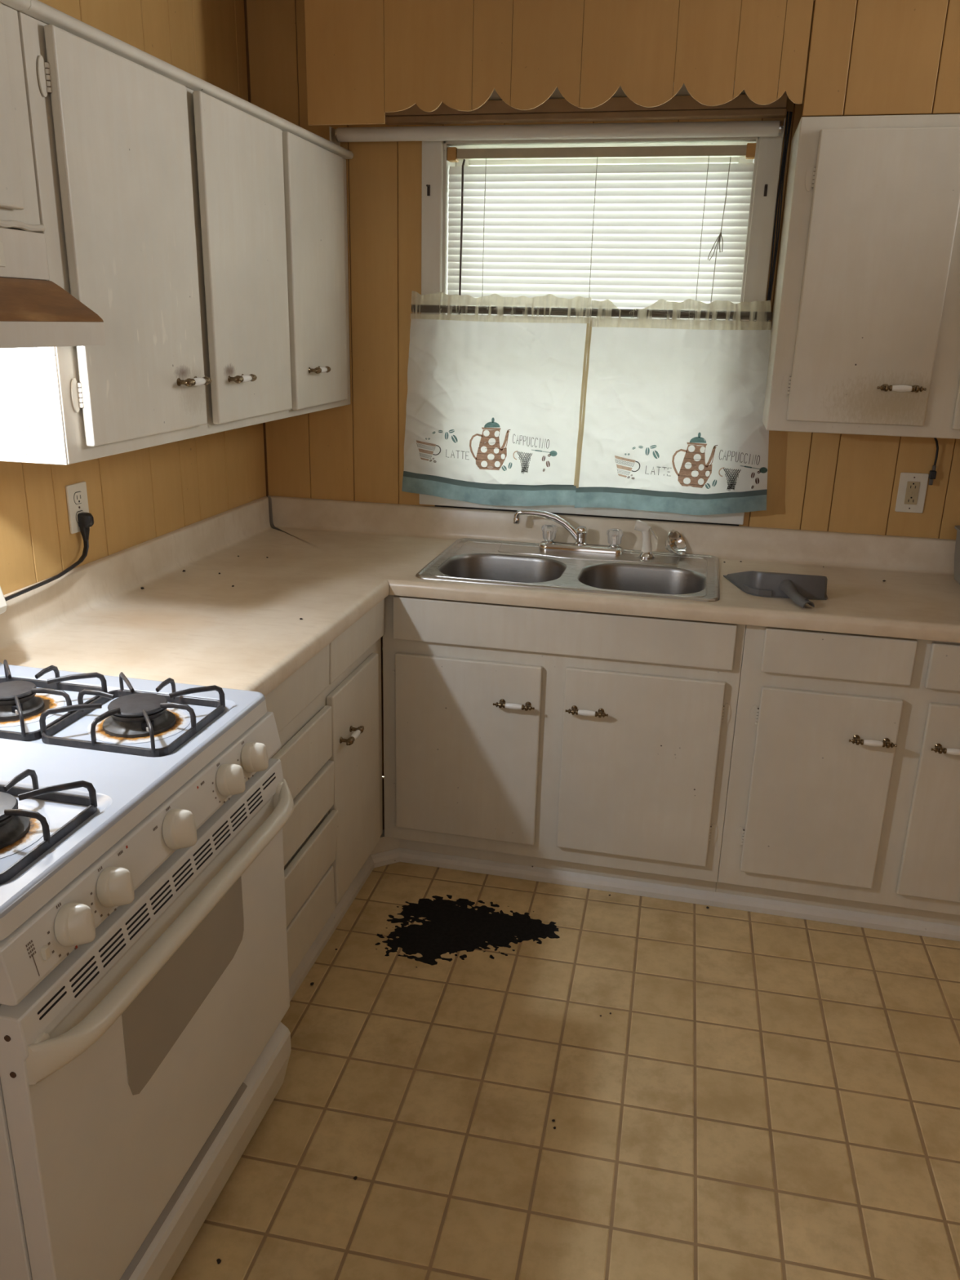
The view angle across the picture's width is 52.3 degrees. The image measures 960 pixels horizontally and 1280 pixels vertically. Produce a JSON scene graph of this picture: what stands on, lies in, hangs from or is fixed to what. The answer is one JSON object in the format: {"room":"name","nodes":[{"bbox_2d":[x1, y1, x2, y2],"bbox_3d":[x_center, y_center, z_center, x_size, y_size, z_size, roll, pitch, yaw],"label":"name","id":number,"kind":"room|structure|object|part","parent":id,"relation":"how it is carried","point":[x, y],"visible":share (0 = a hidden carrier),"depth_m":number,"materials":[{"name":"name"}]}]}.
{"room":"kitchen","nodes":[
{"label":"kitchen","id":0,"kind":"room"},
{"bbox_2d":[0,0,266,595],"bbox_3d":[-1.272,-0.079,1.284,0.120,2.500,4.640,5,18,12],"label":"wall","id":1,"kind":"structure","parent":0,"point":[135,497],"depth_m":2.56,"materials":[{"name":"orange wood"}]},
{"bbox_2d":[0,0,45,231],"bbox_3d":[-0.973,-0.763,1.290,0.334,0.356,0.780,5,18,12],"label":"upper cabinet","id":2,"kind":"object","parent":1,"relation":"attached to","point":[19,205],"visible":1,"depth_m":1.58,"materials":[{"name":"paint"}]},
{"bbox_3d":[-0.789,-0.796,1.403,0.019,0.296,0.342,5,18,12],"label":"door","id":3,"kind":"part","parent":2,"relation":"part of","materials":[{"name":"paint"}]},
{"bbox_3d":[-0.969,-0.921,1.238,0.334,0.022,0.780,5,18,12],"label":"moulding","id":4,"kind":"part","parent":2,"relation":"part of","materials":[{"name":"paint"}]},
{"bbox_2d":[0,227,106,348],"bbox_3d":[-0.939,-0.505,1.366,0.414,0.180,0.772,5,18,12],"label":"range hood","id":5,"kind":"object","parent":2,"relation":"attached to","point":[35,311],"visible":1,"depth_m":1.60,"materials":[{"name":"white metal"}]},
{"bbox_2d":[0,241,5,266],"bbox_3d":[-0.773,-0.618,1.563,0.003,0.038,0.035,5,18,12],"label":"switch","id":6,"kind":"object","parent":5,"relation":"attached to","point":[2,244],"depth_m":1.58,"materials":[{"name":"white plastic"}]},
{"bbox_2d":[4,512,93,600],"bbox_3d":[-0.999,-0.155,2.119,0.031,0.148,0.558,5,18,11],"label":"power cord","id":7,"kind":"object","parent":1,"relation":"attached to","point":[86,520],"visible":1,"depth_m":2.33,"materials":[{"name":"black rubber"}]},
{"bbox_2d":[65,481,90,533],"bbox_3d":[-0.962,-0.317,2.343,0.007,0.115,0.075,5,18,12],"label":"wall outlet","id":8,"kind":"object","parent":1,"relation":"attached to","point":[76,493],"visible":0.88,"depth_m":2.33,"materials":[{"name":"white plastic"}]},
{"bbox_2d":[74,491,83,503],"bbox_3d":[-0.959,-0.340,2.335,0.002,0.026,0.033,5,18,12],"label":"receptacle","id":9,"kind":"object","parent":8,"relation":"attached to","point":[78,495],"depth_m":2.34,"materials":[{"name":"white plastic"}]},
{"bbox_2d":[75,511,84,522],"bbox_3d":[-0.960,-0.296,2.350,0.002,0.026,0.033,5,18,12],"label":"receptacle","id":10,"kind":"object","parent":8,"relation":"attached to","point":[77,512],"depth_m":2.34,"materials":[{"name":"white plastic"}]},
{"bbox_2d":[0,0,353,465],"bbox_3d":[-0.705,-0.914,2.410,0.371,0.750,1.510,5,18,12],"label":"upper cabinet","id":11,"kind":"object","parent":1,"relation":"attached to","point":[205,228],"visible":1,"depth_m":2.02,"materials":[{"name":"paint"}]},
{"bbox_3d":[-0.907,-0.492,1.783,0.308,0.327,0.004,5,18,12],"label":"panel","id":12,"kind":"part","parent":11,"relation":"part of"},
{"bbox_3d":[-0.677,-0.760,1.939,0.019,0.693,0.450,5,18,11],"label":"door","id":13,"kind":"part","parent":11,"relation":"part of","materials":[{"name":"paint"}]},
{"bbox_3d":[-0.714,-1.262,2.302,0.334,0.022,1.510,5,18,12],"label":"moulding","id":14,"kind":"part","parent":11,"relation":"part of","materials":[{"name":"paint"}]},
{"bbox_3d":[-0.625,-0.566,2.141,0.035,0.018,0.118,5,18,12],"label":"handle","id":15,"kind":"part","parent":11,"relation":"part of","materials":[{"name":"white ceramic"}]},
{"bbox_3d":[-0.565,-0.903,2.392,0.019,0.696,0.447,5,18,11],"label":"door","id":16,"kind":"part","parent":11,"relation":"part of","materials":[{"name":"paint"}]},
{"bbox_3d":[-0.572,-0.628,2.349,0.035,0.018,0.118,5,18,12],"label":"handle","id":17,"kind":"part","parent":11,"relation":"part of","materials":[{"name":"white ceramic"}]},
{"bbox_3d":[-0.466,-1.036,2.814,0.019,0.700,0.420,5,18,11],"label":"door","id":18,"kind":"part","parent":11,"relation":"part of","materials":[{"name":"paint"}]},
{"bbox_3d":[-0.461,-0.777,2.813,0.035,0.018,0.118,5,18,12],"label":"handle","id":19,"kind":"part","parent":11,"relation":"part of","materials":[{"name":"white ceramic"}]},
{"bbox_2d":[171,777,959,1279],"bbox_3d":[0.094,1.268,1.367,2.750,0.050,4.400,5,18,12],"label":"floor","id":20,"kind":"structure","parent":0,"point":[758,1096],"depth_m":2.11,"materials":[{"name":"tile"}]},
{"bbox_2d":[0,586,293,1279],"bbox_3d":[-0.777,0.486,1.639,0.740,1.229,0.766,5,18,12],"label":"gas range","id":21,"kind":"object","parent":20,"relation":"on","point":[145,1044],"depth_m":1.49,"materials":[{"name":"white metal"}]},
{"bbox_3d":[-0.678,0.247,1.326,0.121,0.031,0.121,5,18,12],"label":"burner","id":22,"kind":"part","parent":21,"relation":"part of","materials":[{"name":"grey metal"}]},
{"bbox_3d":[-0.834,0.108,1.743,0.103,0.031,0.103,5,18,12],"label":"burner","id":23,"kind":"part","parent":21,"relation":"part of","materials":[{"name":"grey metal"}]},
{"bbox_2d":[40,945,50,959],"bbox_3d":[-0.535,0.385,1.205,0.008,0.016,0.008,5,18,12],"label":"switch","id":24,"kind":"object","parent":21,"relation":"attached to","point":[45,950],"depth_m":1.20,"materials":[{"name":"plastic"}]},
{"bbox_3d":[-0.681,0.239,1.322,0.235,0.051,0.231,5,18,12],"label":"burner grate","id":25,"kind":"part","parent":21,"relation":"part of","materials":[{"name":"black metal"}]},
{"bbox_3d":[-0.827,0.100,1.736,0.243,0.051,0.231,5,18,12],"label":"burner grate","id":26,"kind":"part","parent":21,"relation":"part of","materials":[{"name":"black metal"}]},
{"bbox_3d":[-0.519,0.364,1.250,0.025,0.054,0.054,5,18,12],"label":"knob","id":27,"kind":"part","parent":21,"relation":"part of","materials":[{"name":"plastic"}]},
{"bbox_3d":[-0.499,0.337,1.333,0.025,0.054,0.054,5,18,12],"label":"knob","id":28,"kind":"part","parent":21,"relation":"part of","materials":[{"name":"plastic"}]},
{"bbox_3d":[-0.593,0.122,1.687,0.235,0.051,0.231,5,18,12],"label":"burner grate","id":29,"kind":"part","parent":21,"relation":"part of","materials":[{"name":"black metal"}]},
{"bbox_2d":[0,664,266,941],"bbox_3d":[-0.775,0.201,1.547,0.610,0.038,0.766,5,18,12],"label":"cooktop","id":30,"kind":"object","parent":21,"relation":"in","point":[134,793],"depth_m":1.50,"materials":[{"name":"white metal"}]},
{"bbox_3d":[-0.590,0.130,1.692,0.121,0.031,0.121,5,18,12],"label":"burner","id":31,"kind":"part","parent":21,"relation":"part of","materials":[{"name":"grey metal"}]},
{"bbox_3d":[-0.484,0.284,1.504,0.046,0.076,0.762,5,18,12],"label":"control panel","id":32,"kind":"part","parent":21,"relation":"part of","materials":[{"name":"white metal"}]},
{"bbox_3d":[-0.446,0.407,1.534,0.066,0.059,0.754,5,18,12],"label":"handle","id":33,"kind":"part","parent":21,"relation":"part of","materials":[{"name":"plastic"}]},
{"bbox_3d":[-0.461,0.289,1.493,0.026,0.061,0.061,5,18,12],"label":"knob","id":34,"kind":"part","parent":21,"relation":"part of","materials":[{"name":"plastic"}]},
{"bbox_3d":[-0.475,0.534,1.589,0.009,0.198,0.380,5,18,12],"label":"door glass","id":35,"kind":"part","parent":21,"relation":"part of","materials":[{"name":"grey glass"}]},
{"bbox_3d":[-0.504,0.991,1.736,0.040,0.171,0.758,5,18,12],"label":"storage drawer","id":36,"kind":"part","parent":21,"relation":"part of","materials":[{"name":"white metal"}]},
{"bbox_3d":[-0.424,0.236,1.648,0.025,0.054,0.054,5,18,12],"label":"knob","id":37,"kind":"part","parent":21,"relation":"part of","materials":[{"name":"plastic"}]},
{"bbox_3d":[-0.403,0.209,1.734,0.025,0.054,0.054,5,18,12],"label":"knob","id":38,"kind":"part","parent":21,"relation":"part of","materials":[{"name":"plastic"}]},
{"bbox_2d":[265,598,384,978],"bbox_3d":[-0.658,0.391,2.510,0.650,0.876,0.942,5,18,12],"label":"base cabinet","id":39,"kind":"object","parent":20,"relation":"on","point":[327,713],"visible":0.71,"depth_m":2.43,"materials":[{"name":"paint"}]},
{"bbox_3d":[-0.422,0.126,2.136,0.023,0.116,0.469,5,18,12],"label":"drawer","id":40,"kind":"part","parent":39,"relation":"part of","materials":[{"name":"paint"}]},
{"bbox_3d":[-0.426,0.295,2.195,0.022,0.137,0.475,5,18,12],"label":"drawer","id":41,"kind":"part","parent":39,"relation":"part of","materials":[{"name":"paint"}]},
{"bbox_3d":[-0.428,0.429,2.239,0.024,0.124,0.477,5,18,12],"label":"drawer","id":42,"kind":"part","parent":39,"relation":"part of","materials":[{"name":"paint"}]},
{"bbox_3d":[-0.439,0.712,2.328,0.021,0.130,0.469,5,18,12],"label":"drawer","id":43,"kind":"part","parent":39,"relation":"part of","materials":[{"name":"paint"}]},
{"bbox_3d":[-0.428,0.570,2.285,0.030,0.145,0.479,5,18,12],"label":"drawer","id":44,"kind":"part","parent":39,"relation":"part of","materials":[{"name":"paint"}]},
{"bbox_3d":[-0.329,0.244,2.513,0.035,0.018,0.118,5,18,12],"label":"handle","id":45,"kind":"part","parent":39,"relation":"part of","materials":[{"name":"white ceramic"}]},
{"bbox_3d":[-0.338,0.366,2.655,0.019,0.586,0.353,5,18,12],"label":"door","id":46,"kind":"part","parent":39,"relation":"part of","materials":[{"name":"paint"}]},
{"bbox_3d":[-0.323,-0.007,2.554,0.022,0.114,0.414,5,18,12],"label":"drawer","id":47,"kind":"part","parent":39,"relation":"part of","materials":[{"name":"paint"}]},
{"bbox_2d":[288,854,373,1001],"bbox_3d":[-0.431,0.814,2.578,0.016,0.039,0.918,5,18,12],"label":"baseboard","id":48,"kind":"structure","parent":20,"relation":"on","point":[318,944],"depth_m":2.65,"materials":[{"name":"paint"}]},
{"bbox_2d":[370,829,399,854],"bbox_3d":[-0.312,0.642,3.029,0.160,0.090,0.054,-4,19,-15],"label":"trim","id":49,"kind":"structure","parent":20,"relation":"on","point":[385,843],"depth_m":3.01,"materials":[{"name":"paint"}]},
{"bbox_2d":[370,848,399,867],"bbox_3d":[-0.290,0.674,3.017,0.094,0.039,0.016,-8,20,-26],"label":"baseboard","id":50,"kind":"structure","parent":20,"relation":"on","point":[392,856],"depth_m":3.01,"materials":[{"name":"paint"}]},
{"bbox_2d":[375,894,559,967],"bbox_3d":[-0.029,0.809,2.684,0.490,0.002,0.347,5,18,12],"label":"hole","id":51,"kind":"object","parent":20,"relation":"on","point":[450,927],"depth_m":2.71,"materials":[{"name":"black"}]},
{"bbox_2d":[382,595,746,892],"bbox_3d":[0.257,0.243,3.029,0.996,0.876,0.624,5,18,12],"label":"base cabinet","id":52,"kind":"object","parent":20,"relation":"on","point":[597,744],"visible":0.98,"depth_m":2.75,"materials":[{"name":"paint"}]},
{"bbox_3d":[-0.040,0.319,2.837,0.425,0.556,0.019,5,18,12],"label":"door","id":53,"kind":"part","parent":52,"relation":"part of","materials":[{"name":"paint"}]},
{"bbox_3d":[0.095,0.182,2.731,0.118,0.018,0.035,5,18,12],"label":"handle","id":54,"kind":"part","parent":52,"relation":"part of","materials":[{"name":"white ceramic"}]},
{"bbox_3d":[0.294,0.198,2.688,0.118,0.018,0.035,5,18,12],"label":"handle","id":55,"kind":"part","parent":52,"relation":"part of","materials":[{"name":"white ceramic"}]},
{"bbox_3d":[0.439,0.358,2.734,0.429,0.556,0.019,5,18,12],"label":"door","id":56,"kind":"part","parent":52,"relation":"part of","materials":[{"name":"paint"}]},
{"bbox_2d":[399,848,959,941],"bbox_3d":[0.767,0.761,2.824,2.119,0.039,0.016,5,18,12],"label":"baseboard","id":57,"kind":"structure","parent":20,"relation":"on","point":[882,922],"depth_m":2.85,"materials":[{"name":"paint"}]},
{"bbox_2d":[715,625,959,925],"bbox_3d":[1.302,0.339,2.809,1.146,0.876,0.624,5,18,12],"label":"base cabinet","id":58,"kind":"object","parent":20,"relation":"on","point":[843,789],"visible":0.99,"depth_m":2.60,"materials":[{"name":"paint"}]},
{"bbox_2d":[0,495,959,697],"bbox_3d":[0.434,-0.080,2.404,2.745,0.144,1.520,5,18,12],"label":"countertop","id":59,"kind":"structure","parent":58,"relation":"on","point":[328,563],"depth_m":2.63,"materials":[{"name":"beige laminate"}]},
{"bbox_2d":[0,496,389,697],"bbox_3d":[-0.594,-0.173,2.616,0.637,0.144,1.513,5,18,12],"label":"countertop","id":60,"kind":"structure","parent":59,"relation":"on","point":[191,626],"depth_m":2.36,"materials":[{"name":"beige laminate"}]},
{"bbox_2d":[415,537,719,601],"bbox_3d":[0.278,-0.140,2.924,0.839,0.173,0.538,5,18,12],"label":"sink","id":61,"kind":"object","parent":59,"relation":"in","point":[687,576],"visible":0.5,"depth_m":2.96,"materials":[{"name":"silver metal"}]},
{"bbox_3d":[0.065,-0.134,2.897,0.363,0.168,0.327,5,18,12],"label":"bowl","id":62,"kind":"part","parent":61,"relation":"part of","materials":[{"name":"silver metal"}]},
{"bbox_2d":[513,509,623,555],"bbox_3d":[0.279,-0.343,3.083,0.352,0.124,0.056,5,18,12],"label":"faucet","id":63,"kind":"object","parent":61,"relation":"on","point":[580,545],"visible":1,"depth_m":3.07,"materials":[{"name":"silver metal"}]},
{"bbox_3d":[0.217,-0.360,3.087,0.222,0.098,0.025,4,18,9],"label":"spout","id":64,"kind":"part","parent":63,"relation":"part of","materials":[{"name":"silver metal"}]},
{"bbox_3d":[0.220,-0.330,3.103,0.031,0.040,0.031,5,18,12],"label":"valve stem","id":65,"kind":"part","parent":63,"relation":"part of","materials":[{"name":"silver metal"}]},
{"bbox_3d":[0.220,-0.342,3.099,0.051,0.046,0.051,5,18,12],"label":"handle knob","id":66,"kind":"part","parent":63,"relation":"part of","materials":[{"name":"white plastic"}]},
{"bbox_3d":[0.319,-0.291,3.090,0.268,0.022,0.056,5,18,12],"label":"plate","id":67,"kind":"part","parent":63,"relation":"part of","materials":[{"name":"silver metal"}]},
{"bbox_3d":[0.421,-0.312,3.060,0.031,0.040,0.031,5,18,12],"label":"valve stem","id":68,"kind":"part","parent":63,"relation":"part of","materials":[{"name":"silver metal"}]},
{"bbox_3d":[0.421,-0.323,3.057,0.051,0.046,0.051,5,18,12],"label":"handle knob","id":69,"kind":"part","parent":63,"relation":"part of","materials":[{"name":"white plastic"}]},
{"bbox_3d":[0.460,-0.098,2.814,0.357,0.168,0.327,5,18,12],"label":"bowl","id":70,"kind":"part","parent":61,"relation":"part of","materials":[{"name":"silver metal"}]},
{"bbox_2d":[634,520,657,558],"bbox_3d":[0.512,-0.314,3.024,0.073,0.114,0.052,5,18,12],"label":"sprayer","id":71,"kind":"object","parent":61,"relation":"on","point":[646,548],"visible":1,"depth_m":3.01,"materials":[{"name":"white plastic"}]},
{"bbox_3d":[0.529,-0.331,3.014,0.039,0.041,0.017,5,18,12],"label":"lever","id":72,"kind":"part","parent":71,"relation":"part of","materials":[{"name":"beige plastic"}]},
{"bbox_2d":[665,529,686,555],"bbox_3d":[0.608,-0.302,3.032,0.065,0.074,0.078,5,18,12],"label":"strainer","id":73,"kind":"object","parent":61,"relation":"on","point":[675,544],"visible":1,"depth_m":3.05,"materials":[{"name":"silver metal"}]},
{"bbox_2d":[267,495,959,643],"bbox_3d":[0.536,-0.215,2.826,2.743,0.144,0.610,5,18,12],"label":"countertop","id":74,"kind":"structure","parent":59,"relation":"on","point":[918,597],"depth_m":2.94,"materials":[{"name":"beige laminate"}]},
{"bbox_2d":[723,570,827,608],"bbox_3d":[0.806,-0.160,2.663,0.272,0.064,0.310,5,18,12],"label":"dustpan","id":75,"kind":"object","parent":59,"relation":"on","point":[798,588],"visible":1,"depth_m":2.61,"materials":[{"name":"grey plastic"}]},
{"bbox_3d":[0.836,-0.126,2.570,0.045,0.049,0.123,-4,19,-15],"label":"handle","id":76,"kind":"part","parent":75,"relation":"part of","materials":[{"name":"grey plastic"}]},
{"bbox_2d":[954,525,959,584],"bbox_3d":[1.489,-0.209,2.722,0.282,0.151,0.287,5,18,12],"label":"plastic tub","id":77,"kind":"object","parent":59,"relation":"on","point":[957,553],"visible":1,"depth_m":2.83,"materials":[{"name":"grey"}]},
{"bbox_3d":[0.911,0.402,2.635,0.352,0.553,0.019,5,18,12],"label":"door","id":78,"kind":"part","parent":58,"relation":"part of","materials":[{"name":"paint"}]},
{"bbox_3d":[0.920,0.042,2.518,0.370,0.121,0.019,5,18,12],"label":"drawer","id":79,"kind":"part","parent":58,"relation":"part of","materials":[{"name":"paint"}]},
{"bbox_3d":[1.018,0.264,2.537,0.118,0.018,0.035,5,18,12],"label":"handle","id":80,"kind":"part","parent":58,"relation":"part of","materials":[{"name":"white ceramic"}]},
{"bbox_3d":[1.317,0.442,2.551,0.357,0.558,0.019,5,18,12],"label":"door","id":81,"kind":"part","parent":58,"relation":"part of","materials":[{"name":"paint"}]},
{"bbox_3d":[1.322,0.081,2.434,0.385,0.121,0.019,5,18,12],"label":"drawer","id":82,"kind":"part","parent":58,"relation":"part of","materials":[{"name":"paint"}]},
{"bbox_3d":[1.212,0.282,2.496,0.118,0.018,0.035,5,18,12],"label":"handle","id":83,"kind":"part","parent":58,"relation":"part of","materials":[{"name":"white ceramic"}]},
{"bbox_2d":[244,0,959,776],"bbox_3d":[0.627,-0.619,3.079,2.990,2.500,0.140,5,18,12],"label":"wall","id":84,"kind":"structure","parent":0,"point":[354,451],"depth_m":2.99,"materials":[{"name":"orange wood"}]},
{"bbox_2d":[385,80,787,524],"bbox_3d":[0.281,-1.011,3.017,1.152,1.223,0.180,5,18,12],"label":"window","id":85,"kind":"structure","parent":84,"relation":"in","point":[436,166],"depth_m":2.83,"materials":[{"name":"paint"}]},
{"bbox_2d":[328,117,785,146],"bbox_3d":[0.196,-1.449,2.795,1.294,0.042,0.085,5,18,12],"label":"curtain rod","id":86,"kind":"object","parent":85,"relation":"attached to","point":[732,128],"visible":1,"depth_m":2.76,"materials":[{"name":"white plastic"}]},
{"bbox_2d":[411,305,772,319],"bbox_3d":[0.316,-0.978,2.919,1.072,0.022,0.040,5,18,12],"label":"curtain rod","id":87,"kind":"object","parent":85,"relation":"attached to","point":[424,308],"visible":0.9,"depth_m":2.91,"materials":[{"name":"brown metal"}]},
{"bbox_2d":[401,290,591,506],"bbox_3d":[0.037,-0.737,3.032,0.583,0.642,0.034,5,18,12],"label":"cafe curtain","id":88,"kind":"object","parent":87,"relation":"hanging from","point":[494,408],"visible":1,"depth_m":3.03,"materials":[{"name":"white fabric"}]},
{"bbox_2d":[574,298,770,515],"bbox_3d":[0.587,-0.688,2.917,0.578,0.624,0.030,5,19,12],"label":"cafe curtain","id":89,"kind":"object","parent":87,"relation":"hanging from","point":[673,409],"visible":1,"depth_m":2.92,"materials":[{"name":"white fabric"}]},
{"bbox_2d":[447,142,755,423],"bbox_3d":[0.329,-0.939,2.993,0.895,1.036,0.051,5,18,12],"label":"mini blind","id":90,"kind":"object","parent":85,"relation":"attached to","point":[631,237],"visible":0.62,"depth_m":2.90,"materials":[{"name":"white plastic"}]},
{"bbox_3d":[0.006,-0.960,3.060,0.004,0.991,0.002,-3,19,-13],"label":"ladder cord","id":91,"kind":"part","parent":90,"relation":"part of","materials":[{"name":"white fabric"}]},
{"bbox_3d":[0.328,-0.930,2.992,0.004,0.991,0.002,-3,19,-13],"label":"ladder cord","id":92,"kind":"part","parent":90,"relation":"part of","materials":[{"name":"white fabric"}]},
{"bbox_3d":[0.637,-0.901,2.927,0.004,0.991,0.002,-3,19,-13],"label":"ladder cord","id":93,"kind":"part","parent":90,"relation":"part of","materials":[{"name":"white fabric"}]},
{"bbox_3d":[0.683,-1.173,2.817,0.041,0.398,0.011,5,18,12],"label":"pull cord","id":94,"kind":"part","parent":90,"relation":"part of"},
{"bbox_3d":[0.357,-1.214,3.014,0.892,0.540,0.030,5,18,12],"label":"sash","id":95,"kind":"part","parent":85,"relation":"part of","materials":[{"name":"paint"}]},
{"bbox_2d":[435,505,738,525],"bbox_3d":[0.328,-0.403,3.144,0.980,0.007,0.006,5,18,12],"label":"trim","id":96,"kind":"structure","parent":84,"relation":"attached to","point":[435,505],"depth_m":3.13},
{"bbox_2d":[766,111,792,321],"bbox_3d":[0.839,-1.136,2.777,0.018,0.650,0.012,5,18,12],"label":"cable bundle","id":97,"kind":"object","parent":84,"relation":"attached to","point":[785,146],"visible":0.77,"depth_m":2.75,"materials":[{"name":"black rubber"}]},
{"bbox_2d":[762,114,959,439],"bbox_3d":[1.365,-0.915,2.532,1.135,0.760,0.365,5,18,12],"label":"upper cabinet","id":98,"kind":"object","parent":84,"relation":"attached to","point":[865,330],"visible":0.99,"depth_m":2.47,"materials":[{"name":"paint"}]},
{"bbox_3d":[1.080,-0.646,2.509,0.118,0.018,0.035,5,18,12],"label":"handle","id":99,"kind":"part","parent":98,"relation":"part of","materials":[{"name":"white ceramic"}]},
{"bbox_2d":[928,437,938,484],"bbox_3d":[1.316,-0.533,2.844,0.038,0.165,0.018,1,18,-1],"label":"hanging cord","id":100,"kind":"object","parent":98,"relation":"hanging from","point":[932,474],"visible":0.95,"depth_m":2.85,"materials":[{"name":"black plastic"}]},
{"bbox_3d":[1.399,-0.864,2.389,0.347,0.704,0.014,5,18,12],"label":"door","id":101,"kind":"part","parent":98,"relation":"part of","materials":[{"name":"paint"}]},
{"bbox_2d":[894,472,928,513],"bbox_3d":[1.281,-0.436,2.900,0.078,0.117,0.010,5,18,12],"label":"wall outlet","id":102,"kind":"object","parent":84,"relation":"attached to","point":[912,490],"visible":1,"depth_m":2.90,"materials":[{"name":"white plastic"}]},
{"bbox_2d":[903,480,919,504],"bbox_3d":[1.281,-0.436,2.899,0.035,0.068,0.004,5,18,12],"label":"receptacle","id":103,"kind":"object","parent":102,"relation":"attached to","point":[911,488],"depth_m":2.90,"materials":[{"name":"beige plastic"}]},
{"bbox_2d":[801,0,959,116],"bbox_3d":[1.352,-1.431,2.237,1.134,0.398,0.012,5,18,12],"label":"soffit","id":104,"kind":"structure","parent":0,"point":[866,57],"depth_m":2.34,"materials":[{"name":"brown wood"}]},
{"bbox_2d":[304,0,813,125],"bbox_3d":[0.165,-1.540,2.484,1.293,0.397,0.007,5,18,12],"label":"window valance","id":105,"kind":"object","parent":104,"relation":"attached to","point":[366,60],"visible":1,"depth_m":2.49,"materials":[{"name":"brown wood"}]}
]}

